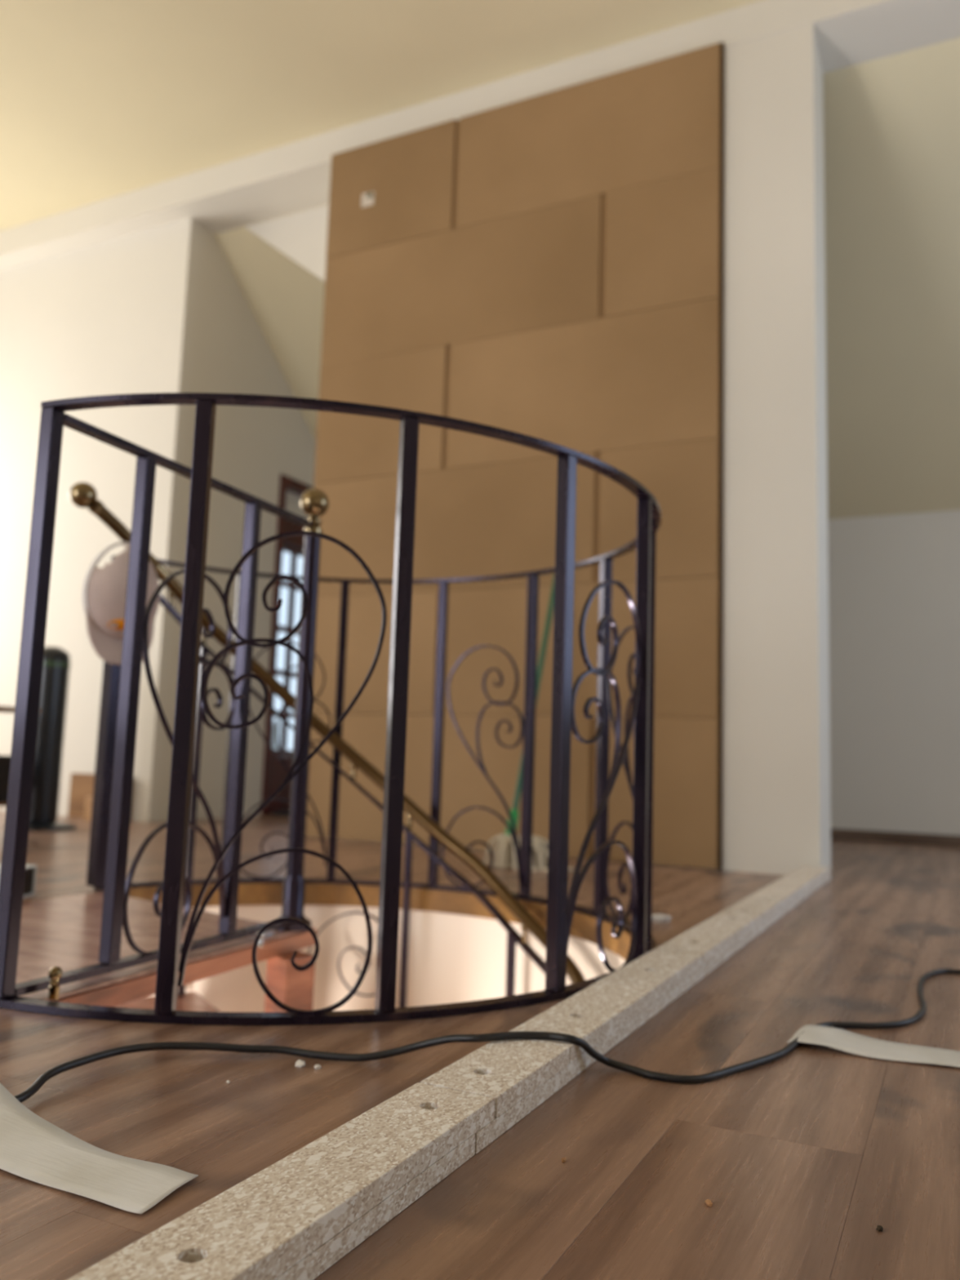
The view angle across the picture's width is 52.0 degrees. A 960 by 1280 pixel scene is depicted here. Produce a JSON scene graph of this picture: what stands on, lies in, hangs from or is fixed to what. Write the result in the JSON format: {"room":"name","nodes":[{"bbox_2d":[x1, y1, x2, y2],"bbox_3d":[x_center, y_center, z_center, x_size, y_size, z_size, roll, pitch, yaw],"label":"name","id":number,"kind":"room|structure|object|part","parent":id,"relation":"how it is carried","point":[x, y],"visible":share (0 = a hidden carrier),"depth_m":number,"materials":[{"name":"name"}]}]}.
{"room":"attic stair landing","nodes":[
{"label":"attic stair landing","id":0,"kind":"room"},
{"bbox_2d":[0,217,220,822],"bbox_3d":[-2.818,-0.662,6.007,2.680,3.337,0.250,-2,-8,26],"label":"wall","id":1,"kind":"structure","parent":0,"point":[135,313],"depth_m":5.60,"materials":[{"name":"beige paint"}]},
{"bbox_2d":[196,247,315,819],"bbox_3d":[-1.265,-0.567,6.350,0.200,3.330,1.750,-2,-8,26],"label":"wall","id":2,"kind":"structure","parent":0,"point":[253,446],"depth_m":5.84,"materials":[{"name":"beige paint"}]},
{"bbox_2d":[260,474,313,815],"bbox_3d":[-1.160,0.054,6.391,0.105,2.115,0.735,-2,-8,26],"label":"door","id":3,"kind":"structure","parent":2,"relation":"in","point":[289,550],"depth_m":6.23,"materials":[{"name":"brown wood"}]},
{"bbox_3d":[-1.271,0.042,6.062,0.014,2.053,0.050,-2,-8,26],"label":"architrave","id":4,"kind":"part","parent":3,"relation":"part of","materials":[{"name":"brown wood"}]},
{"bbox_3d":[-1.282,0.583,6.154,0.005,0.202,0.149,-2,-8,26],"label":"pane","id":5,"kind":"part","parent":3,"relation":"part of","materials":[{"name":"clear glass"}]},
{"bbox_3d":[-1.274,0.335,6.184,0.005,0.222,0.149,-2,-8,26],"label":"pane","id":6,"kind":"part","parent":3,"relation":"part of","materials":[{"name":"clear glass"}]},
{"bbox_3d":[-1.214,0.922,6.273,0.040,0.359,0.501,-2,-8,26],"label":"panel","id":7,"kind":"part","parent":3,"relation":"part of","materials":[{"name":"brown wood"}]},
{"bbox_3d":[-1.265,0.067,6.216,0.005,0.242,0.149,-2,-8,26],"label":"pane","id":8,"kind":"part","parent":3,"relation":"part of","materials":[{"name":"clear glass"}]},
{"bbox_3d":[-1.256,-0.216,6.250,0.005,0.252,0.149,-2,-8,26],"label":"pane","id":9,"kind":"part","parent":3,"relation":"part of","materials":[{"name":"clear glass"}]},
{"bbox_3d":[-1.248,-0.473,6.281,0.005,0.190,0.149,-2,-8,26],"label":"pane","id":10,"kind":"part","parent":3,"relation":"part of","materials":[{"name":"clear glass"}]},
{"bbox_3d":[-1.203,0.605,6.313,0.005,0.202,0.148,-2,-8,26],"label":"pane","id":11,"kind":"part","parent":3,"relation":"part of","materials":[{"name":"clear glass"}]},
{"bbox_3d":[-1.195,0.357,6.343,0.005,0.222,0.148,-2,-8,26],"label":"pane","id":12,"kind":"part","parent":3,"relation":"part of","materials":[{"name":"clear glass"}]},
{"bbox_3d":[-1.148,-0.663,6.482,0.080,0.160,0.603,-2,-8,26],"label":"transom rail","id":13,"kind":"part","parent":3,"relation":"part of","materials":[{"name":"brown wood"}]},
{"bbox_3d":[-1.186,0.089,6.375,0.005,0.242,0.148,-2,-8,26],"label":"pane","id":14,"kind":"part","parent":3,"relation":"part of","materials":[{"name":"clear glass"}]},
{"bbox_3d":[-1.150,-0.839,6.507,0.006,0.191,0.603,-2,-8,26],"label":"transom panel","id":15,"kind":"part","parent":3,"relation":"part of","materials":[{"name":"beige paint"}]},
{"bbox_3d":[-1.177,-0.194,6.409,0.005,0.252,0.148,-2,-8,26],"label":"pane","id":16,"kind":"part","parent":3,"relation":"part of","materials":[{"name":"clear glass"}]},
{"bbox_3d":[-1.169,-0.451,6.440,0.005,0.190,0.148,-2,-8,26],"label":"pane","id":17,"kind":"part","parent":3,"relation":"part of","materials":[{"name":"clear glass"}]},
{"bbox_2d":[245,204,328,281],"bbox_3d":[-0.901,-1.980,5.330,0.980,0.755,0.028,-2,-8,26],"label":"wall","id":18,"kind":"structure","parent":0,"point":[302,237],"depth_m":5.38,"materials":[{"name":"beige paint"}]},
{"bbox_2d":[0,0,761,231],"bbox_3d":[-1.698,-3.052,1.587,8.700,0.100,7.590,-2,-8,26],"label":"ceiling","id":19,"kind":"structure","parent":0,"point":[100,100],"depth_m":4.51,"materials":[{"name":"beige paint"}]},
{"bbox_2d":[0,810,959,1279],"bbox_3d":[-1.421,0.819,1.940,8.700,0.480,9.400,-2,-8,26],"label":"floor","id":20,"kind":"structure","parent":0,"point":[799,1157],"depth_m":1.15,"materials":[{"name":"brown wood"}]},
{"bbox_2d":[0,863,36,897],"bbox_3d":[-1.207,0.613,2.503,0.110,0.075,0.090,1,-7,4],"label":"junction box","id":21,"kind":"object","parent":20,"relation":"on","point":[30,869],"visible":0.39,"depth_m":2.52,"materials":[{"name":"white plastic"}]},
{"bbox_3d":[-1.160,0.615,2.499,0.006,0.066,0.081,1,-7,4],"label":"frame","id":22,"kind":"part","parent":21,"relation":"part of","materials":[{"name":"black plastic"}]},
{"bbox_2d":[0,706,40,806],"bbox_3d":[-2.125,0.535,4.013,0.505,0.531,0.320,-2,-8,26],"label":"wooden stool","id":23,"kind":"object","parent":20,"relation":"on","point":[2,708],"visible":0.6,"depth_m":3.96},
{"bbox_2d":[0,802,6,806],"bbox_3d":[-2.134,0.662,3.999,0.399,0.015,0.300,-2,-8,26],"label":"shelf","id":24,"kind":"object","parent":23,"relation":"attached to","point":[2,804],"depth_m":3.97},
{"bbox_2d":[0,755,10,802],"bbox_3d":[-2.117,0.560,4.005,0.365,0.189,0.240,-2,-8,26],"label":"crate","id":25,"kind":"object","parent":23,"relation":"on","point":[5,760],"visible":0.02,"depth_m":3.98,"materials":[{"name":"black plastic"}]},
{"bbox_3d":[-2.117,0.281,4.043,0.505,0.018,0.320,-2,-8,26],"label":"seat","id":26,"kind":"part","parent":23,"relation":"part of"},
{"bbox_2d":[3,646,76,831],"bbox_3d":[-2.015,0.451,4.588,0.310,0.842,0.310,-2,-8,26],"label":"tower fan","id":27,"kind":"object","parent":20,"relation":"on","point":[56,661],"visible":0.76,"depth_m":4.54,"materials":[{"name":"black plastic"}]},
{"bbox_2d":[67,773,94,817],"bbox_3d":[-2.025,0.835,5.239,0.430,0.235,0.027,-2,-8,26],"label":"wooden board","id":28,"kind":"object","parent":20,"relation":"on","point":[82,784],"visible":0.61,"depth_m":5.29,"materials":[{"name":"brown wood"}]},
{"bbox_2d":[84,796,93,820],"bbox_3d":[-2.024,0.881,5.141,0.055,0.120,0.060,-2,-8,26],"label":"wood block","id":29,"kind":"object","parent":20,"relation":"on","point":[88,802],"visible":0.36,"depth_m":5.11,"materials":[{"name":"brown wood"}]},
{"bbox_2d":[0,1083,198,1213],"bbox_3d":[-0.452,0.473,0.963,0.438,0.032,0.170,-2,-8,26],"label":"strip","id":30,"kind":"object","parent":20,"relation":"on","point":[33,1148],"visible":1,"depth_m":0.90,"materials":[{"name":"beige plastic"}]},
{"bbox_2d":[272,809,289,816],"bbox_3d":[-0.938,1.083,6.158,0.420,0.030,0.625,-2,-8,26],"label":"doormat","id":31,"kind":"object","parent":20,"relation":"on","point":[282,812],"visible":0.2,"depth_m":5.95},
{"bbox_2d":[295,1059,305,1067],"bbox_3d":[-0.224,0.527,1.225,0.012,0.005,0.020,4,-7,-15],"label":"crumb","id":32,"kind":"object","parent":20,"relation":"on","point":[300,1063],"visible":1,"depth_m":1.22,"materials":[{"name":"white"}]},
{"bbox_2d":[314,1064,320,1069],"bbox_3d":[-0.200,0.526,1.214,0.008,0.005,0.008,-4,-9,42],"label":"crumb","id":33,"kind":"object","parent":20,"relation":"on","point":[317,1066],"visible":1,"depth_m":1.21,"materials":[{"name":"white"}]},
{"bbox_2d":[0,392,661,1025],"bbox_3d":[-0.257,0.187,2.270,1.290,0.924,1.589,4,-7,-15],"label":"railing","id":34,"kind":"object","parent":20,"relation":"on","point":[107,863],"visible":0.94,"depth_m":1.67,"materials":[{"name":"black metal"}]},
{"bbox_3d":[-0.695,0.081,1.514,0.025,0.904,0.025,-1,-7,19],"label":"post","id":35,"kind":"part","parent":34,"relation":"part of","materials":[{"name":"brown metal"}]},
{"bbox_3d":[-1.020,0.214,2.707,0.040,0.904,0.040,-3,-8,35],"label":"post","id":36,"kind":"part","parent":34,"relation":"part of","materials":[{"name":"brown metal"}]},
{"bbox_3d":[-0.613,0.109,1.714,0.025,0.878,0.025,-1,-7,22],"label":"post","id":37,"kind":"part","parent":34,"relation":"part of","materials":[{"name":"brown metal"}]},
{"bbox_3d":[-0.568,0.572,1.805,0.024,0.012,0.721,-1,-7,22],"label":"straight rail","id":38,"kind":"part","parent":34,"relation":"part of","materials":[{"name":"brown metal"}]},
{"bbox_3d":[-0.435,0.083,1.456,0.025,0.904,0.025,2,-7,0],"label":"post","id":39,"kind":"part","parent":34,"relation":"part of","materials":[{"name":"brown metal"}]},
{"bbox_3d":[-0.536,-0.312,1.921,0.024,0.011,0.742,-1,-7,22],"label":"straight rail","id":40,"kind":"part","parent":34,"relation":"part of","materials":[{"name":"brown metal"}]},
{"bbox_3d":[-0.736,0.250,2.933,0.025,0.904,0.025,6,-8,-28],"label":"post","id":41,"kind":"part","parent":34,"relation":"part of","materials":[{"name":"brown metal"}]},
{"bbox_3d":[-0.490,0.149,2.014,0.025,0.878,0.025,-1,-7,22],"label":"post","id":42,"kind":"part","parent":34,"relation":"part of","materials":[{"name":"brown metal"}]},
{"bbox_3d":[-0.409,0.631,2.173,1.573,0.011,1.588,-2,-8,26],"label":"rail","id":43,"kind":"part","parent":34,"relation":"part of","materials":[{"name":"brown metal"}]},
{"bbox_3d":[-0.433,0.269,3.006,0.025,0.904,0.025,2,-7,-5],"label":"post","id":44,"kind":"part","parent":34,"relation":"part of","materials":[{"name":"brown metal"}]},
{"bbox_3d":[-0.379,-0.277,2.282,1.573,0.009,1.588,-2,-8,26],"label":"rail","id":45,"kind":"part","parent":34,"relation":"part of","materials":[{"name":"brown metal"}]},
{"bbox_3d":[-0.126,0.099,1.504,0.025,0.904,0.025,5,-7,-23],"label":"post","id":46,"kind":"part","parent":34,"relation":"part of","materials":[{"name":"brown metal"}]},
{"bbox_3d":[-0.124,0.273,2.955,0.025,0.904,0.025,0,-7,18],"label":"post","id":47,"kind":"part","parent":34,"relation":"part of","materials":[{"name":"brown metal"}]},
{"bbox_3d":[0.140,0.261,2.788,0.025,0.904,0.025,-4,-9,41],"label":"post","id":48,"kind":"part","parent":34,"relation":"part of","materials":[{"name":"brown metal"}]},
{"bbox_3d":[0.138,0.127,1.669,0.025,0.904,0.025,-5,-9,43],"label":"post","id":49,"kind":"part","parent":34,"relation":"part of","materials":[{"name":"brown metal"}]},
{"bbox_3d":[0.317,0.236,2.531,0.025,0.904,0.025,5,-8,-26],"label":"post","id":50,"kind":"part","parent":34,"relation":"part of","materials":[{"name":"brown metal"}]},
{"bbox_3d":[0.316,0.163,1.923,0.025,0.904,0.025,-1,-7,20],"label":"post","id":51,"kind":"part","parent":34,"relation":"part of","materials":[{"name":"brown metal"}]},
{"bbox_3d":[0.379,0.202,2.227,0.025,0.904,0.025,2,-7,-3],"label":"post","id":52,"kind":"part","parent":34,"relation":"part of","materials":[{"name":"brown metal"}]},
{"bbox_2d":[67,865,831,1279],"bbox_3d":[0.344,0.593,1.775,0.093,0.042,3.903,-2,-8,26],"label":"batten","id":53,"kind":"object","parent":20,"relation":"on","point":[295,1218],"visible":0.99,"depth_m":0.91,"materials":[{"name":"beige wood"}]},
{"bbox_2d":[14,968,959,1102],"bbox_3d":[0.207,0.534,1.363,2.104,0.052,0.342,5,-8,-28],"label":"power cable","id":54,"kind":"object","parent":20,"relation":"on","point":[38,1083],"visible":0.98,"depth_m":1.23,"materials":[{"name":"black rubber"}]},
{"bbox_2d":[482,573,573,871],"bbox_3d":[0.261,0.179,3.762,0.346,1.334,0.508,-2,-8,26],"label":"mop","id":55,"kind":"object","parent":20,"relation":"on","point":[507,855],"visible":0.56,"depth_m":3.59,"materials":[{"name":"green"}]},
{"bbox_2d":[504,808,519,846],"bbox_3d":[0.113,0.690,3.609,0.050,0.137,0.077,-2,-8,26],"label":"socket","id":56,"kind":"object","parent":55,"relation":"attached to","point":[514,812],"depth_m":3.61,"materials":[{"name":"green plastic"}]},
{"bbox_3d":[0.235,0.114,3.848,0.022,1.186,0.396,-2,-8,31],"label":"handle","id":57,"kind":"part","parent":55,"relation":"part of","materials":[{"name":"green plastic"}]},
{"bbox_2d":[561,1157,566,1162],"bbox_3d":[0.082,0.505,0.956,0.004,0.004,0.007,-3,-8,36],"label":"wood splinter","id":58,"kind":"object","parent":20,"relation":"on","point":[563,1159],"visible":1,"depth_m":0.95,"materials":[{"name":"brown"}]},
{"bbox_2d":[651,914,671,922],"bbox_3d":[0.448,0.687,2.432,0.055,0.018,0.032,2,-7,-3],"label":"chunk","id":59,"kind":"object","parent":20,"relation":"on","point":[655,917],"visible":0.88,"depth_m":2.42,"materials":[{"name":"white"}]},
{"bbox_2d":[705,1199,712,1207],"bbox_3d":[0.203,0.498,0.872,0.005,0.005,0.010,3,-7,-9],"label":"wood splinter","id":60,"kind":"object","parent":20,"relation":"on","point":[708,1202],"visible":1,"depth_m":0.87,"materials":[{"name":"brown wood"}]},
{"bbox_2d":[786,1024,959,1066],"bbox_3d":[0.658,0.564,1.328,0.461,0.011,0.098,-1,-7,23],"label":"strip","id":61,"kind":"object","parent":20,"relation":"on","point":[840,1039],"visible":1,"depth_m":1.36,"materials":[{"name":"beige plastic"}]},
{"bbox_2d":[876,1225,883,1231],"bbox_3d":[0.340,0.499,0.835,0.005,0.004,0.007,-5,-9,43],"label":"crumb","id":62,"kind":"object","parent":20,"relation":"on","point":[879,1228],"visible":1,"depth_m":0.83,"materials":[{"name":"brown"}]},
{"bbox_2d":[305,22,831,875],"bbox_3d":[0.318,-0.757,4.364,2.282,3.337,0.317,-2,-8,26],"label":"wall","id":63,"kind":"structure","parent":0,"point":[776,820],"depth_m":3.79,"materials":[{"name":"beige paint"}]},
{"bbox_2d":[0,0,959,270],"bbox_3d":[-0.103,-2.482,4.805,8.700,0.163,0.321,-2,-8,26],"label":"ceiling","id":64,"kind":"structure","parent":63,"relation":"attached to","point":[294,177],"depth_m":4.73,"materials":[{"name":"beige paint"}]},
{"bbox_2d":[305,41,724,869],"bbox_3d":[0.081,-0.783,4.291,1.942,3.348,0.027,-2,-8,26],"label":"cladding","id":65,"kind":"object","parent":63,"relation":"attached to","point":[548,266],"visible":0.77,"depth_m":4.22,"materials":[{"name":"brown wood"}]},
{"bbox_2d":[366,191,373,198],"bbox_3d":[-0.534,-2.157,4.767,0.033,0.027,0.001,-2,-8,26],"label":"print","id":66,"kind":"object","parent":65,"relation":"attached to","point":[369,194],"depth_m":4.77,"materials":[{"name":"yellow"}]},
{"bbox_2d":[214,37,959,519],"bbox_3d":[1.471,-1.588,5.147,6.220,1.753,1.930,-2,-8,26],"label":"ceiling","id":67,"kind":"structure","parent":0,"point":[891,123],"depth_m":4.82,"materials":[{"name":"beige paint"}]},
{"bbox_2d":[827,509,959,835],"bbox_3d":[1.910,0.176,5.719,6.020,1.910,0.100,-2,-8,26],"label":"wall","id":68,"kind":"structure","parent":0,"point":[894,580],"depth_m":5.46,"materials":[{"name":"beige paint"}]},
{"bbox_2d":[831,828,959,847],"bbox_3d":[3.164,1.052,4.913,3.100,0.060,0.018,-2,-8,26],"label":"baseboard","id":69,"kind":"structure","parent":68,"relation":"attached to","point":[929,839],"depth_m":5.34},
{"bbox_3d":[-1.506,3.419,1.628,8.700,0.120,9.400,-2,-8,26],"label":"floor","id":70,"kind":"structure","parent":0,"visible":0},
{"bbox_2d":[15,481,586,1012],"bbox_3d":[-0.456,1.492,2.067,1.486,3.855,1.492,-2,-8,26],"label":"spiral staircase","id":71,"kind":"structure","parent":70,"relation":"on","point":[63,931],"depth_m":2.23,"materials":[{"name":"brown wood"}]},
{"bbox_2d":[47,966,62,999],"bbox_3d":[-0.652,0.525,1.508,0.021,0.048,0.021,-2,-8,26],"label":"finial","id":72,"kind":"object","parent":71,"relation":"on","point":[55,974],"visible":1,"depth_m":1.50,"materials":[{"name":"gold metal"}]},
{"bbox_2d":[82,541,159,664],"bbox_3d":[-0.917,-0.098,2.560,0.197,0.329,0.107,9,-10,-44],"label":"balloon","id":73,"kind":"object","parent":71,"relation":"hanging from","point":[104,589],"visible":0.59,"depth_m":2.52,"materials":[{"name":"plastic"}]},
{"bbox_3d":[-0.846,0.632,2.047,0.832,0.034,0.905,-2,-8,26],"label":"landing frame","id":74,"kind":"part","parent":71,"relation":"part of","materials":[{"name":"orange wood"}]},
{"bbox_2d":[257,932,264,947],"bbox_3d":[-0.437,0.595,1.956,0.015,0.030,0.015,-2,-8,26],"label":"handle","id":75,"kind":"object","parent":71,"relation":"on","point":[260,940],"visible":0.47,"depth_m":1.95,"materials":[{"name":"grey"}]},
{"bbox_3d":[-0.328,0.947,2.158,1.221,2.379,1.421,3,-7,-9],"label":"rail","id":76,"kind":"part","parent":71,"relation":"part of","materials":[{"name":"brown metal"}]}
]}

